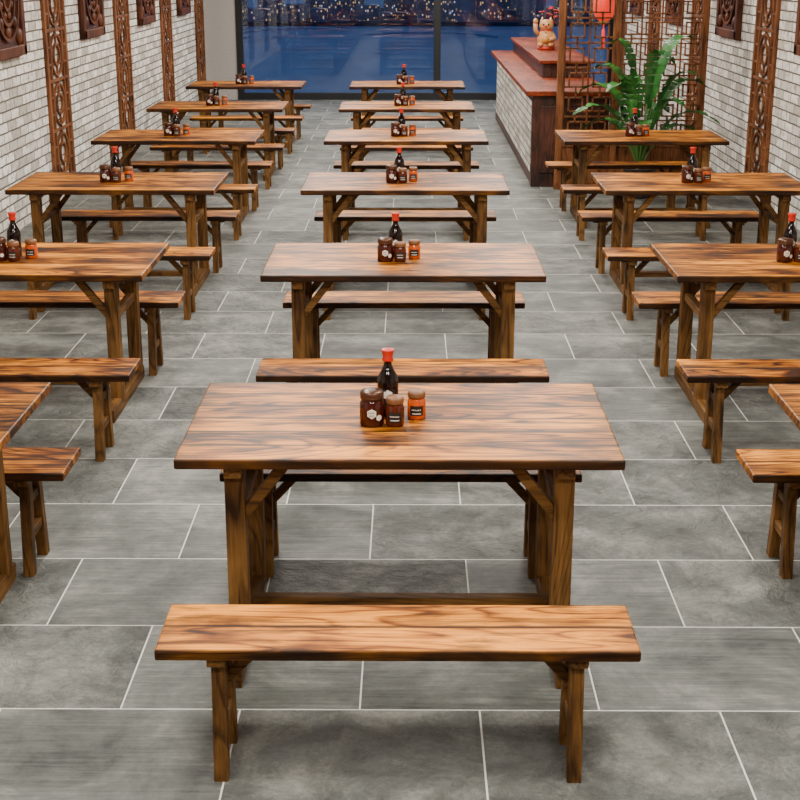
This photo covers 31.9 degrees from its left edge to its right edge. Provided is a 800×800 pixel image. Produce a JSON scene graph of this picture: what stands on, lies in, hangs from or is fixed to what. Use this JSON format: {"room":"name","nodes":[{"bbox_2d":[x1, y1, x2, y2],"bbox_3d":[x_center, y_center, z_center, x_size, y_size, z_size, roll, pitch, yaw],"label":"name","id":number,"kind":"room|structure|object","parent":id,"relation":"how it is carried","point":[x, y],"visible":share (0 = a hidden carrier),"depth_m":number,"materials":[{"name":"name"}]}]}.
{"room":"dining room","nodes":[
{"label":"dining room","id":0,"kind":"room"},
{"bbox_2d":[0,0,201,239],"bbox_3d":[-3.301,-2.686,10.501,0.150,3.200,24.800,0,18,0],"label":"wall","id":1,"kind":"structure","parent":0,"point":[25,146],"depth_m":13.95,"materials":[{"name":"brick"}]},
{"bbox_2d":[0,0,27,60],"bbox_3d":[-3.189,-3.243,11.268,0.063,0.960,0.980,0,18,0],"label":"wall plaque","id":2,"kind":"object","parent":1,"relation":"attached to","point":[13,41],"visible":1,"depth_m":11.46,"materials":[{"name":"brown wood"}]},
{"bbox_2d":[40,0,75,171],"bbox_3d":[-3.194,-3.425,12.941,0.030,2.820,0.800,0,18,0],"label":"wall panel","id":3,"kind":"object","parent":1,"relation":"attached to","point":[59,6],"visible":0.97,"depth_m":13.06,"materials":[{"name":"brown wood"}]},
{"bbox_2d":[77,0,105,39],"bbox_3d":[-3.167,-4.206,14.320,0.063,0.960,0.980,0,18,0],"label":"wall plaque","id":4,"kind":"object","parent":1,"relation":"attached to","point":[91,15],"visible":1,"depth_m":14.29,"materials":[{"name":"brown wood"}]},
{"bbox_2d":[112,0,135,129],"bbox_3d":[-3.172,-4.373,15.945,0.030,2.820,0.800,0,18,0],"label":"wall panel","id":5,"kind":"object","parent":1,"relation":"attached to","point":[117,23],"visible":0.91,"depth_m":16.07,"materials":[{"name":"brown wood"}]},
{"bbox_2d":[136,0,155,25],"bbox_3d":[-3.146,-5.140,17.276,0.063,0.960,0.980,0,18,0],"label":"wall plaque","id":6,"kind":"object","parent":1,"relation":"attached to","point":[146,11],"visible":1,"depth_m":17.23,"materials":[{"name":"brown wood"}]},
{"bbox_2d":[159,0,175,100],"bbox_3d":[-3.152,-5.277,18.806,0.030,2.820,0.800,0,18,0],"label":"wall panel","id":7,"kind":"object","parent":1,"relation":"attached to","point":[168,83],"visible":0.9,"depth_m":18.93,"materials":[{"name":"brown wood"}]},
{"bbox_2d":[176,0,190,15],"bbox_3d":[-3.125,-6.043,20.137,0.063,0.960,0.980,0,18,0],"label":"wall plaque","id":8,"kind":"object","parent":1,"relation":"attached to","point":[183,7],"visible":1,"depth_m":20.05,"materials":[{"name":"brown wood"}]},
{"bbox_2d":[194,0,205,94],"bbox_3d":[-3.131,-6.210,21.762,0.030,2.820,0.800,0,18,0],"label":"wall panel","id":9,"kind":"object","parent":1,"relation":"attached to","point":[198,7],"visible":0.88,"depth_m":21.90,"materials":[{"name":"brown wood"}]},
{"bbox_2d":[203,0,237,99],"bbox_3d":[0.158,-6.431,22.361,6.600,3.200,0.120,0,18,0],"label":"wall","id":10,"kind":"structure","parent":0,"point":[219,15],"depth_m":22.54,"materials":[{"name":"grey paint"}]},
{"bbox_2d":[235,0,613,99],"bbox_3d":[0.413,-6.305,22.378,6.090,2.950,0.120,0,18,0],"label":"window","id":11,"kind":"structure","parent":10,"relation":"in","point":[242,95],"depth_m":22.74,"materials":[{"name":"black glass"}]},
{"bbox_2d":[0,100,799,799],"bbox_3d":[0.073,-1.092,10.965,6.900,0.120,25.070,0,18,0],"label":"floor","id":12,"kind":"structure","parent":0,"point":[676,537],"depth_m":5.37,"materials":[{"name":"stone"}]},
{"bbox_2d":[0,382,51,602],"bbox_3d":[-1.980,0.420,4.782,1.400,0.720,0.960,0,18,0],"label":"dining table","id":13,"kind":"object","parent":12,"relation":"on","point":[18,400],"visible":1,"depth_m":5.01,"materials":[{"name":"brown wood"}]},
{"bbox_2d":[2,447,80,576],"bbox_3d":[-1.877,0.422,5.274,1.314,0.420,0.290,0,18,0],"label":"wooden bench","id":14,"kind":"object","parent":12,"relation":"on","point":[25,468],"visible":1,"depth_m":5.21,"materials":[{"name":"brown wood"}]},
{"bbox_2d":[0,358,140,461],"bbox_3d":[-1.868,0.045,6.466,1.314,0.420,0.290,0,18,0],"label":"wooden bench","id":15,"kind":"object","parent":12,"relation":"on","point":[93,375],"visible":1,"depth_m":6.38,"materials":[{"name":"brown wood"}]},
{"bbox_2d":[0,242,168,422],"bbox_3d":[-1.962,-0.373,7.295,1.400,0.720,0.960,0,18,0],"label":"dining table","id":16,"kind":"object","parent":12,"relation":"on","point":[121,266],"visible":0.87,"depth_m":7.12,"materials":[{"name":"brown wood"}]},
{"bbox_2d":[0,236,7,261],"bbox_3d":[-2.055,-0.773,7.168,0.082,0.119,0.084,0,18,0],"label":"jar","id":17,"kind":"object","parent":16,"relation":"on","point":[3,247],"visible":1,"depth_m":7.15,"materials":[{"name":"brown glass"}]},
{"bbox_2d":[7,241,19,261],"bbox_3d":[-1.979,-0.762,7.166,0.062,0.099,0.064,0,18,0],"label":"sauce jar","id":18,"kind":"object","parent":16,"relation":"on","point":[13,251],"visible":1,"depth_m":7.14,"materials":[{"name":"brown glass"}]},
{"bbox_2d":[6,212,21,256],"bbox_3d":[-2.003,-0.859,7.256,0.072,0.229,0.073,0,18,0],"label":"sauce bottle","id":19,"kind":"object","parent":16,"relation":"on","point":[13,233],"visible":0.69,"depth_m":7.23,"materials":[{"name":"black glass"}]},
{"bbox_2d":[25,238,37,258],"bbox_3d":[-1.906,-0.783,7.237,0.062,0.096,0.064,0,18,0],"label":"spice jar","id":20,"kind":"object","parent":16,"relation":"on","point":[31,251],"visible":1,"depth_m":7.22,"materials":[{"name":"orange glass"}]},
{"bbox_2d":[0,291,185,375],"bbox_3d":[-1.859,-0.372,7.787,1.314,0.420,0.290,0,18,0],"label":"wooden bench","id":21,"kind":"object","parent":12,"relation":"on","point":[152,302],"visible":0.91,"depth_m":7.70,"materials":[{"name":"brown wood"}]},
{"bbox_2d":[5,172,228,295],"bbox_3d":[-1.944,-1.167,9.807,1.400,0.720,0.960,0,18,0],"label":"dining table","id":22,"kind":"object","parent":12,"relation":"on","point":[194,186],"visible":0.8,"depth_m":9.59,"materials":[{"name":"brown wood"}]},
{"bbox_2d":[99,164,111,182],"bbox_3d":[-2.037,-1.567,9.681,0.082,0.119,0.084,0,18,0],"label":"jar","id":23,"kind":"object","parent":22,"relation":"on","point":[105,173],"visible":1,"depth_m":9.65,"materials":[{"name":"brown glass"}]},
{"bbox_2d":[110,146,121,178],"bbox_3d":[-1.985,-1.652,9.769,0.072,0.229,0.073,0,18,0],"label":"sauce bottle","id":24,"kind":"object","parent":22,"relation":"on","point":[115,161],"visible":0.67,"depth_m":9.74,"materials":[{"name":"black glass"}]},
{"bbox_2d":[112,167,120,182],"bbox_3d":[-1.961,-1.556,9.678,0.062,0.099,0.064,0,18,0],"label":"sauce jar","id":25,"kind":"object","parent":22,"relation":"on","point":[116,174],"visible":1,"depth_m":9.66,"materials":[{"name":"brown glass"}]},
{"bbox_2d":[124,166,133,180],"bbox_3d":[-1.889,-1.577,9.750,0.062,0.096,0.064,0,18,0],"label":"spice jar","id":26,"kind":"object","parent":22,"relation":"on","point":[128,173],"visible":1,"depth_m":9.73,"materials":[{"name":"orange glass"}]},
{"bbox_2d":[27,247,215,319],"bbox_3d":[-1.850,-0.748,8.979,1.314,0.420,0.290,0,18,0],"label":"wooden bench","id":27,"kind":"object","parent":12,"relation":"on","point":[186,256],"visible":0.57,"depth_m":8.90,"materials":[{"name":"brown wood"}]},
{"bbox_2d":[61,210,239,272],"bbox_3d":[-1.841,-1.165,10.300,1.314,0.420,0.290,0,18,0],"label":"wooden bench","id":28,"kind":"object","parent":12,"relation":"on","point":[80,218],"visible":0.84,"depth_m":10.19,"materials":[{"name":"brown wood"}]},
{"bbox_2d":[91,130,264,227],"bbox_3d":[-1.926,-1.960,12.320,1.400,0.720,0.960,0,18,0],"label":"dining table","id":29,"kind":"object","parent":12,"relation":"on","point":[237,140],"visible":0.74,"depth_m":12.13,"materials":[{"name":"brown wood"}]},
{"bbox_2d":[163,122,172,135],"bbox_3d":[-2.019,-2.360,12.193,0.082,0.119,0.084,0,18,0],"label":"jar","id":30,"kind":"object","parent":29,"relation":"on","point":[168,128],"visible":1,"depth_m":12.16,"materials":[{"name":"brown glass"}]},
{"bbox_2d":[109,184,257,239],"bbox_3d":[-1.832,-1.541,11.492,1.314,0.420,0.290,0,18,0],"label":"wooden bench","id":31,"kind":"object","parent":12,"relation":"on","point":[236,190],"visible":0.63,"depth_m":11.43,"materials":[{"name":"brown wood"}]},
{"bbox_2d":[131,161,272,210],"bbox_3d":[-1.823,-1.958,12.813,1.314,0.420,0.290,0,18,0],"label":"wooden bench","id":32,"kind":"object","parent":12,"relation":"on","point":[144,166],"visible":0.7,"depth_m":12.70,"materials":[{"name":"brown wood"}]},
{"bbox_2d":[146,101,288,180],"bbox_3d":[-1.908,-2.753,14.833,1.400,0.720,0.960,0,18,0],"label":"dining table","id":33,"kind":"object","parent":12,"relation":"on","point":[268,108],"visible":0.63,"depth_m":14.63,"materials":[{"name":"brown wood"}]},
{"bbox_2d":[150,144,284,189],"bbox_3d":[-1.814,-2.335,14.005,1.314,0.420,0.290,0,18,0],"label":"wooden bench","id":34,"kind":"object","parent":12,"relation":"on","point":[267,148],"visible":0.77,"depth_m":13.87,"materials":[{"name":"brown wood"}]},
{"bbox_2d":[180,128,295,169],"bbox_3d":[-1.805,-2.752,15.325,1.314,0.420,0.290,0,18,0],"label":"wooden bench","id":35,"kind":"object","parent":12,"relation":"on","point":[279,132],"visible":0.57,"depth_m":15.24,"materials":[{"name":"brown wood"}]},
{"bbox_2d":[185,81,305,147],"bbox_3d":[-1.890,-3.547,17.345,1.400,0.720,0.960,0,18,0],"label":"dining table","id":36,"kind":"object","parent":12,"relation":"on","point":[203,87],"visible":0.46,"depth_m":17.08,"materials":[{"name":"brown wood"}]},
{"bbox_2d":[190,116,303,153],"bbox_3d":[-1.796,-3.128,16.517,1.314,0.420,0.290,0,18,0],"label":"wooden bench","id":37,"kind":"object","parent":12,"relation":"on","point":[204,119],"visible":0.71,"depth_m":16.39,"materials":[{"name":"brown wood"}]},
{"bbox_2d":[218,104,311,139],"bbox_3d":[-1.787,-3.545,17.838,1.314,0.420,0.290,0,18,0],"label":"wooden bench","id":38,"kind":"object","parent":12,"relation":"on","point":[297,107],"visible":0.44,"depth_m":17.75,"materials":[{"name":"brown wood"}]},
{"bbox_2d":[154,604,640,782],"bbox_3d":[-0.006,0.833,3.970,1.314,0.420,0.290,0,18,0],"label":"wooden bench","id":39,"kind":"object","parent":12,"relation":"on","point":[228,637],"visible":1,"depth_m":3.88,"materials":[{"name":"brown wood"}]},
{"bbox_2d":[173,383,625,688],"bbox_3d":[0.000,0.424,4.769,1.400,0.720,0.960,0,18,0],"label":"dining table","id":40,"kind":"object","parent":12,"relation":"on","point":[556,430],"visible":0.9,"depth_m":4.59,"materials":[{"name":"brown wood"}]},
{"bbox_2d":[360,387,383,427],"bbox_3d":[-0.093,0.024,4.643,0.082,0.119,0.084,0,18,0],"label":"jar","id":41,"kind":"object","parent":40,"relation":"on","point":[371,403],"visible":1,"depth_m":4.61,"materials":[{"name":"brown glass"}]},
{"bbox_2d":[377,348,397,416],"bbox_3d":[-0.041,-0.062,4.731,0.072,0.229,0.073,0,18,0],"label":"sauce bottle","id":42,"kind":"object","parent":40,"relation":"on","point":[387,380],"visible":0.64,"depth_m":4.70,"materials":[{"name":"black glass"}]},
{"bbox_2d":[386,394,403,426],"bbox_3d":[-0.017,0.035,4.640,0.062,0.099,0.064,0,18,0],"label":"sauce jar","id":43,"kind":"object","parent":40,"relation":"on","point":[394,407],"visible":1,"depth_m":4.62,"materials":[{"name":"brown glass"}]},
{"bbox_2d":[407,388,425,419],"bbox_3d":[0.056,0.014,4.712,0.062,0.096,0.064,0,18,0],"label":"spice jar","id":44,"kind":"object","parent":40,"relation":"on","point":[416,402],"visible":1,"depth_m":4.69,"materials":[{"name":"orange glass"}]},
{"bbox_2d":[219,469,581,577],"bbox_3d":[0.003,0.425,5.262,1.314,0.420,0.290,0,18,0],"label":"wooden bench","id":45,"kind":"object","parent":12,"relation":"on","point":[290,477],"visible":0.45,"depth_m":5.09,"materials":[{"name":"brown wood"}]},
{"bbox_2d":[256,358,548,382],"bbox_3d":[0.012,0.049,6.454,1.314,0.420,0.290,0,18,0],"label":"wooden bench","id":46,"kind":"object","parent":12,"relation":"on","point":[289,370],"visible":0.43,"depth_m":6.33,"materials":[{"name":"brown wood"}]},
{"bbox_2d":[260,243,545,382],"bbox_3d":[0.018,-0.369,7.282,1.400,0.720,0.960,0,18,0],"label":"dining table","id":47,"kind":"object","parent":12,"relation":"on","point":[300,264],"visible":0.66,"depth_m":7.03,"materials":[{"name":"brown wood"}]},
{"bbox_2d":[377,237,392,261],"bbox_3d":[-0.075,-0.769,7.155,0.082,0.119,0.084,0,18,0],"label":"jar","id":48,"kind":"object","parent":47,"relation":"on","point":[385,247],"visible":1,"depth_m":7.13,"materials":[{"name":"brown glass"}]},
{"bbox_2d":[389,212,401,257],"bbox_3d":[-0.023,-0.855,7.243,0.072,0.229,0.073,0,18,0],"label":"sauce bottle","id":49,"kind":"object","parent":47,"relation":"on","point":[395,231],"visible":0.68,"depth_m":7.21,"materials":[{"name":"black glass"}]},
{"bbox_2d":[394,241,405,261],"bbox_3d":[0.001,-0.758,7.153,0.062,0.099,0.064,0,18,0],"label":"sauce jar","id":50,"kind":"object","parent":47,"relation":"on","point":[400,246],"visible":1,"depth_m":7.13,"materials":[{"name":"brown glass"}]},
{"bbox_2d":[408,239,419,258],"bbox_3d":[0.073,-0.779,7.224,0.062,0.096,0.064,0,18,0],"label":"spice jar","id":51,"kind":"object","parent":47,"relation":"on","point":[414,247],"visible":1,"depth_m":7.20,"materials":[{"name":"orange glass"}]},
{"bbox_2d":[283,291,524,358],"bbox_3d":[0.021,-0.368,7.775,1.314,0.420,0.290,0,18,0],"label":"wooden bench","id":52,"kind":"object","parent":12,"relation":"on","point":[474,300],"visible":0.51,"depth_m":7.67,"materials":[{"name":"brown wood"}]},
{"bbox_2d":[300,172,509,290],"bbox_3d":[0.036,-1.163,9.794,1.400,0.720,0.960,0,18,0],"label":"dining table","id":53,"kind":"object","parent":12,"relation":"on","point":[329,185],"visible":0.66,"depth_m":9.52,"materials":[{"name":"brown wood"}]},
{"bbox_2d":[386,164,397,182],"bbox_3d":[-0.057,-1.563,9.668,0.082,0.119,0.084,0,18,0],"label":"jar","id":54,"kind":"object","parent":53,"relation":"on","point":[391,172],"visible":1,"depth_m":9.64,"materials":[{"name":"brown glass"}]},
{"bbox_2d":[394,147,403,172],"bbox_3d":[-0.005,-1.648,9.756,0.072,0.229,0.073,0,18,0],"label":"sauce bottle","id":55,"kind":"object","parent":53,"relation":"on","point":[399,161],"visible":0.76,"depth_m":9.73,"materials":[{"name":"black glass"}]},
{"bbox_2d":[398,168,406,182],"bbox_3d":[0.019,-1.552,9.666,0.062,0.099,0.064,0,18,0],"label":"sauce jar","id":56,"kind":"object","parent":53,"relation":"on","point":[402,175],"visible":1,"depth_m":9.64,"materials":[{"name":"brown glass"}]},
{"bbox_2d":[409,167,417,180],"bbox_3d":[0.091,-1.573,9.737,0.062,0.096,0.064,0,18,0],"label":"spice jar","id":57,"kind":"object","parent":53,"relation":"on","point":[413,174],"visible":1,"depth_m":9.71,"materials":[{"name":"orange glass"}]},
{"bbox_2d":[314,210,495,242],"bbox_3d":[0.039,-1.161,10.288,1.314,0.420,0.290,0,18,0],"label":"wooden bench","id":58,"kind":"object","parent":12,"relation":"on","point":[351,216],"visible":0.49,"depth_m":10.17,"materials":[{"name":"brown wood"}]},
{"bbox_2d":[341,195,469,240],"bbox_3d":[0.048,-1.538,11.480,1.314,0.420,0.290,0,18,0],"label":"wooden bench","id":59,"kind":"object","parent":12,"relation":"on","point":[466,223],"visible":0.23,"depth_m":11.42,"materials":[{"name":"brown wood"}]},
{"bbox_2d":[333,161,478,207],"bbox_3d":[0.057,-1.954,12.800,1.314,0.420,0.290,0,18,0],"label":"wooden bench","id":60,"kind":"object","parent":12,"relation":"on","point":[363,165],"visible":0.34,"depth_m":12.65,"materials":[{"name":"brown wood"}]},
{"bbox_2d":[324,130,488,227],"bbox_3d":[0.054,-1.956,12.307,1.400,0.720,0.960,0,18,0],"label":"dining table","id":61,"kind":"object","parent":12,"relation":"on","point":[345,138],"visible":0.76,"depth_m":12.04,"materials":[{"name":"brown wood"}]},
{"bbox_2d":[391,122,399,136],"bbox_3d":[-0.039,-2.356,12.181,0.082,0.119,0.084,0,18,0],"label":"jar","id":62,"kind":"object","parent":61,"relation":"on","point":[395,126],"visible":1,"depth_m":12.15,"materials":[{"name":"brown glass"}]},
{"bbox_2d":[397,108,405,134],"bbox_3d":[0.013,-2.442,12.269,0.072,0.229,0.073,0,18,0],"label":"sauce bottle","id":63,"kind":"object","parent":61,"relation":"on","point":[401,119],"visible":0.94,"depth_m":12.24,"materials":[{"name":"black glass"}]},
{"bbox_2d":[340,145,472,171],"bbox_3d":[0.066,-2.331,13.992,1.314,0.420,0.290,0,18,0],"label":"wooden bench","id":64,"kind":"object","parent":12,"relation":"on","point":[367,148],"visible":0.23,"depth_m":13.80,"materials":[{"name":"brown wood"}]},
{"bbox_2d":[339,101,474,171],"bbox_3d":[0.072,-2.749,14.820,1.400,0.720,0.960,0,18,0],"label":"dining table","id":65,"kind":"object","parent":12,"relation":"on","point":[356,107],"visible":0.67,"depth_m":14.53,"materials":[{"name":"brown wood"}]},
{"bbox_2d":[394,94,401,105],"bbox_3d":[-0.021,-3.149,14.693,0.082,0.119,0.084,0,18,0],"label":"jar","id":66,"kind":"object","parent":65,"relation":"on","point":[397,97],"visible":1,"depth_m":14.67,"materials":[{"name":"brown glass"}]},
{"bbox_2d":[349,81,464,126],"bbox_3d":[0.090,-3.543,17.332,1.400,0.720,0.960,0,18,0],"label":"dining table","id":67,"kind":"object","parent":12,"relation":"on","point":[450,86],"visible":0.43,"depth_m":17.04,"materials":[{"name":"brown wood"}]},
{"bbox_2d":[351,116,462,152],"bbox_3d":[0.084,-3.124,16.505,1.314,0.420,0.290,0,18,0],"label":"wooden bench","id":68,"kind":"object","parent":12,"relation":"on","point":[373,119],"visible":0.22,"depth_m":16.39,"materials":[{"name":"brown wood"}]},
{"bbox_2d":[347,128,466,169],"bbox_3d":[0.075,-2.748,15.313,1.314,0.420,0.290,0,18,0],"label":"wooden bench","id":69,"kind":"object","parent":12,"relation":"on","point":[362,152],"visible":0.05,"depth_m":15.24,"materials":[{"name":"brown wood"}]},
{"bbox_2d":[491,37,610,186],"bbox_3d":[1.697,-3.632,16.926,0.860,1.135,6.370,0,18,0],"label":"counter","id":70,"kind":"object","parent":12,"relation":"on","point":[525,113],"depth_m":15.11,"materials":[{"name":"brick"}]},
{"bbox_2d":[533,17,555,49],"bbox_3d":[1.761,-4.462,17.028,0.286,0.387,0.244,3,18,10],"label":"cat figurine","id":71,"kind":"object","parent":70,"relation":"on","point":[546,38],"visible":1,"depth_m":16.97,"materials":[{"name":"beige ceramic"}]},
{"bbox_2d":[539,6,558,45],"bbox_3d":[1.895,-4.669,17.517,0.282,0.487,0.264,13,22,35],"label":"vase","id":72,"kind":"object","parent":70,"relation":"on","point":[550,8],"visible":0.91,"depth_m":17.45,"materials":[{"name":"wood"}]},
{"bbox_2d":[545,161,687,211],"bbox_3d":[1.987,-1.950,12.788,1.314,0.420,0.290,0,18,0],"label":"wooden bench","id":73,"kind":"object","parent":12,"relation":"on","point":[563,166],"visible":0.68,"depth_m":12.69,"materials":[{"name":"brown wood"}]},
{"bbox_2d":[553,0,710,188],"bbox_3d":[2.255,-3.489,13.543,1.444,2.900,0.064,0,18,0],"label":"lattice screen","id":74,"kind":"object","parent":12,"relation":"on","point":[562,152],"visible":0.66,"depth_m":13.62,"materials":[{"name":"brown wood"}]},
{"bbox_2d":[560,184,708,240],"bbox_3d":[1.978,-1.534,11.467,1.314,0.420,0.290,0,18,0],"label":"wooden bench","id":75,"kind":"object","parent":12,"relation":"on","point":[581,190],"visible":0.57,"depth_m":11.40,"materials":[{"name":"brown wood"}]},
{"bbox_2d":[555,130,729,227],"bbox_3d":[2.094,-1.952,12.294,1.400,0.720,0.960,0,18,0],"label":"dining table","id":76,"kind":"object","parent":12,"relation":"on","point":[581,141],"visible":0.77,"depth_m":12.11,"materials":[{"name":"brown wood"}]},
{"bbox_2d":[625,122,634,136],"bbox_3d":[2.001,-2.352,12.167,0.082,0.119,0.084,0,18,0],"label":"jar","id":77,"kind":"object","parent":76,"relation":"on","point":[630,126],"visible":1,"depth_m":12.14,"materials":[{"name":"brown glass"}]},
{"bbox_2d":[572,34,719,198],"bbox_3d":[2.322,-2.677,13.252,1.434,1.526,0.576,0,18,0],"label":"potted palm","id":78,"kind":"object","parent":12,"relation":"on","point":[657,65],"visible":0.67,"depth_m":13.19,"materials":[{"name":"green plant"}]},
{"bbox_2d":[578,211,758,273],"bbox_3d":[1.969,-1.157,10.275,1.314,0.420,0.290,0,18,0],"label":"wooden bench","id":79,"kind":"object","parent":12,"relation":"on","point":[738,218],"visible":0.81,"depth_m":10.17,"materials":[{"name":"brown wood"}]},
{"bbox_2d":[591,173,799,294],"bbox_3d":[2.076,-1.159,9.781,1.400,0.720,0.960,0,18,0],"label":"dining table","id":80,"kind":"object","parent":12,"relation":"on","point":[627,186],"visible":0.81,"depth_m":9.60,"materials":[{"name":"brown wood"}]},
{"bbox_2d":[681,165,693,182],"bbox_3d":[1.983,-1.558,9.655,0.082,0.119,0.084,0,18,0],"label":"jar","id":81,"kind":"object","parent":80,"relation":"on","point":[687,173],"visible":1,"depth_m":9.63,"materials":[{"name":"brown glass"}]},
{"bbox_2d":[687,147,697,180],"bbox_3d":[2.035,-1.644,9.743,0.072,0.229,0.073,0,18,0],"label":"sauce bottle","id":82,"kind":"object","parent":80,"relation":"on","point":[692,160],"visible":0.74,"depth_m":9.71,"materials":[{"name":"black glass"}]},
{"bbox_2d":[694,168,702,182],"bbox_3d":[2.059,-1.547,9.652,0.062,0.099,0.064,0,18,0],"label":"sauce jar","id":83,"kind":"object","parent":80,"relation":"on","point":[698,175],"visible":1,"depth_m":9.63,"materials":[{"name":"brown glass"}]},
{"bbox_2d":[703,167,711,181],"bbox_3d":[2.131,-1.568,9.724,0.062,0.096,0.064,0,18,0],"label":"spice jar","id":84,"kind":"object","parent":80,"relation":"on","point":[707,172],"visible":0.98,"depth_m":9.70,"materials":[{"name":"orange glass"}]},
{"bbox_2d":[602,247,790,320],"bbox_3d":[1.960,-0.740,8.954,1.314,0.420,0.290,0,18,0],"label":"wooden bench","id":85,"kind":"object","parent":12,"relation":"on","point":[630,256],"visible":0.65,"depth_m":8.89,"materials":[{"name":"brown wood"}]},
{"bbox_2d":[631,291,799,376],"bbox_3d":[1.951,-0.364,7.763,1.314,0.420,0.290,0,18,0],"label":"wooden bench","id":86,"kind":"object","parent":12,"relation":"on","point":[665,302],"visible":0.92,"depth_m":7.68,"materials":[{"name":"brown wood"}]},
{"bbox_2d":[650,243,799,422],"bbox_3d":[2.058,-0.365,7.268,1.400,0.720,0.960,0,18,0],"label":"dining table","id":87,"kind":"object","parent":12,"relation":"on","point":[697,266],"visible":0.84,"depth_m":7.11,"materials":[{"name":"brown wood"}]},
{"bbox_2d":[776,237,793,262],"bbox_3d":[1.965,-0.765,7.142,0.082,0.119,0.084,0,18,0],"label":"jar","id":88,"kind":"object","parent":87,"relation":"on","point":[785,248],"visible":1,"depth_m":7.11,"materials":[{"name":"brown glass"}]},
{"bbox_2d":[783,213,797,255],"bbox_3d":[2.017,-0.851,7.230,0.072,0.229,0.073,0,18,0],"label":"sauce bottle","id":89,"kind":"object","parent":87,"relation":"on","point":[790,231],"visible":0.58,"depth_m":7.20,"materials":[{"name":"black glass"}]},
{"bbox_2d":[793,242,799,262],"bbox_3d":[2.041,-0.754,7.140,0.062,0.099,0.064,0,18,0],"label":"sauce jar","id":90,"kind":"object","parent":87,"relation":"on","point":[796,258],"visible":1,"depth_m":7.12,"materials":[{"name":"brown glass"}]},
{"bbox_2d":[676,359,799,462],"bbox_3d":[1.942,0.053,6.442,1.314,0.420,0.290,0,18,0],"label":"wooden bench","id":91,"kind":"object","parent":12,"relation":"on","point":[718,373],"visible":1,"depth_m":6.37,"materials":[{"name":"brown wood"}]},
{"bbox_2d":[735,449,799,578],"bbox_3d":[1.933,0.429,5.250,1.314,0.420,0.290,0,18,0],"label":"wooden bench","id":92,"kind":"object","parent":12,"relation":"on","point":[780,467],"visible":1,"depth_m":5.19,"materials":[{"name":"brown wood"}]},
{"bbox_2d":[768,384,799,429],"bbox_3d":[2.040,0.428,4.756,1.400,0.720,0.960,0,18,0],"label":"dining table","id":93,"kind":"object","parent":12,"relation":"on","point":[787,396],"visible":1,"depth_m":4.95,"materials":[{"name":"brown wood"}]},
{"bbox_2d":[623,0,799,230],"bbox_3d":[3.449,-2.672,10.457,0.150,3.200,24.800,0,18,0],"label":"wall","id":94,"kind":"structure","parent":0,"point":[729,61],"depth_m":13.93,"materials":[{"name":"brick"}]},
{"bbox_2d":[620,0,625,93],"bbox_3d":[3.439,-6.196,21.719,0.030,2.820,0.800,0,18,0],"label":"wall panel","id":95,"kind":"object","parent":94,"relation":"attached to","point":[624,10],"visible":0.08,"depth_m":21.48,"materials":[{"name":"brown wood"}]},
{"bbox_2d":[629,0,643,15],"bbox_3d":[3.411,-6.029,20.094,0.063,0.960,0.980,0,18,0],"label":"wall plaque","id":96,"kind":"object","parent":94,"relation":"attached to","point":[633,6],"visible":0.66,"depth_m":20.14,"materials":[{"name":"brown wood"}]},
{"bbox_2d":[644,0,661,111],"bbox_3d":[3.418,-5.263,18.763,0.030,2.820,0.800,0,18,0],"label":"wall panel","id":97,"kind":"object","parent":94,"relation":"attached to","point":[652,28],"visible":0.36,"depth_m":18.89,"materials":[{"name":"brown wood"}]},
{"bbox_2d":[664,0,682,25],"bbox_3d":[3.391,-5.126,17.234,0.063,0.960,0.980,0,18,0],"label":"wall plaque","id":98,"kind":"object","parent":94,"relation":"attached to","point":[673,6],"visible":0.63,"depth_m":17.23,"materials":[{"name":"brown wood"}]},
{"bbox_2d":[684,0,702,129],"bbox_3d":[3.397,-4.360,15.902,0.030,2.820,0.800,0,18,0],"label":"wall panel","id":99,"kind":"object","parent":94,"relation":"attached to","point":[693,29],"visible":0.45,"depth_m":16.19,"materials":[{"name":"brown wood"}]},
{"bbox_2d":[715,0,743,39],"bbox_3d":[3.370,-4.193,14.277,0.063,0.960,0.980,0,18,0],"label":"wall plaque","id":100,"kind":"object","parent":94,"relation":"attached to","point":[729,13],"visible":1,"depth_m":14.23,"materials":[{"name":"brown wood"}]},
{"bbox_2d":[744,0,780,172],"bbox_3d":[3.376,-3.412,12.899,0.030,2.820,0.800,0,18,0],"label":"wall panel","id":101,"kind":"object","parent":94,"relation":"attached to","point":[761,6],"visible":0.94,"depth_m":13.02,"materials":[{"name":"brown wood"}]},
{"bbox_2d":[793,0,799,55],"bbox_3d":[3.348,-3.230,11.226,0.063,0.960,0.980,0,18,0],"label":"wall plaque","id":102,"kind":"object","parent":94,"relation":"attached to","point":[797,29],"visible":1,"depth_m":11.70,"materials":[{"name":"brown wood"}]},
{"bbox_3d":[0.073,-4.258,9.965,6.900,0.120,25.070,0,18,0],"label":"ceiling","id":103,"kind":"structure","parent":0,"visible":0},
{"bbox_2d":[593,0,614,46],"bbox_3d":[2.711,-5.729,18.411,0.309,2.160,0.309,10,20,29],"label":"lantern","id":104,"kind":"object","parent":103,"relation":"hanging from","point":[602,5],"visible":0.57,"depth_m":18.48,"materials":[{"name":"red fabric"}]},
{"label":"outside","id":105,"kind":"structure","parent":0,"visible":0},
{"bbox_2d":[243,0,607,91],"bbox_3d":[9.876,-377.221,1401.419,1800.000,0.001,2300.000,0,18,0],"label":"bay water","id":106,"kind":"structure","parent":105,"point":[327,60],"depth_m":966.32,"materials":[{"name":"blue liquid"}]},
{"bbox_2d":[243,27,497,38],"bbox_3d":[-28.801,-317.687,1210.357,219.368,1.500,170.661,0,18,0],"label":"breakwater","id":107,"kind":"object","parent":106,"relation":"on","point":[281,28],"visible":0.86,"depth_m":1207.90,"materials":[{"name":"stone"}]},
{"bbox_2d":[242,0,607,25],"bbox_3d":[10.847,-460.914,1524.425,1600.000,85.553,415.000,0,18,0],"label":"city skyline","id":108,"kind":"object","parent":106,"relation":"on","point":[267,12],"visible":0.48,"depth_m":1369.40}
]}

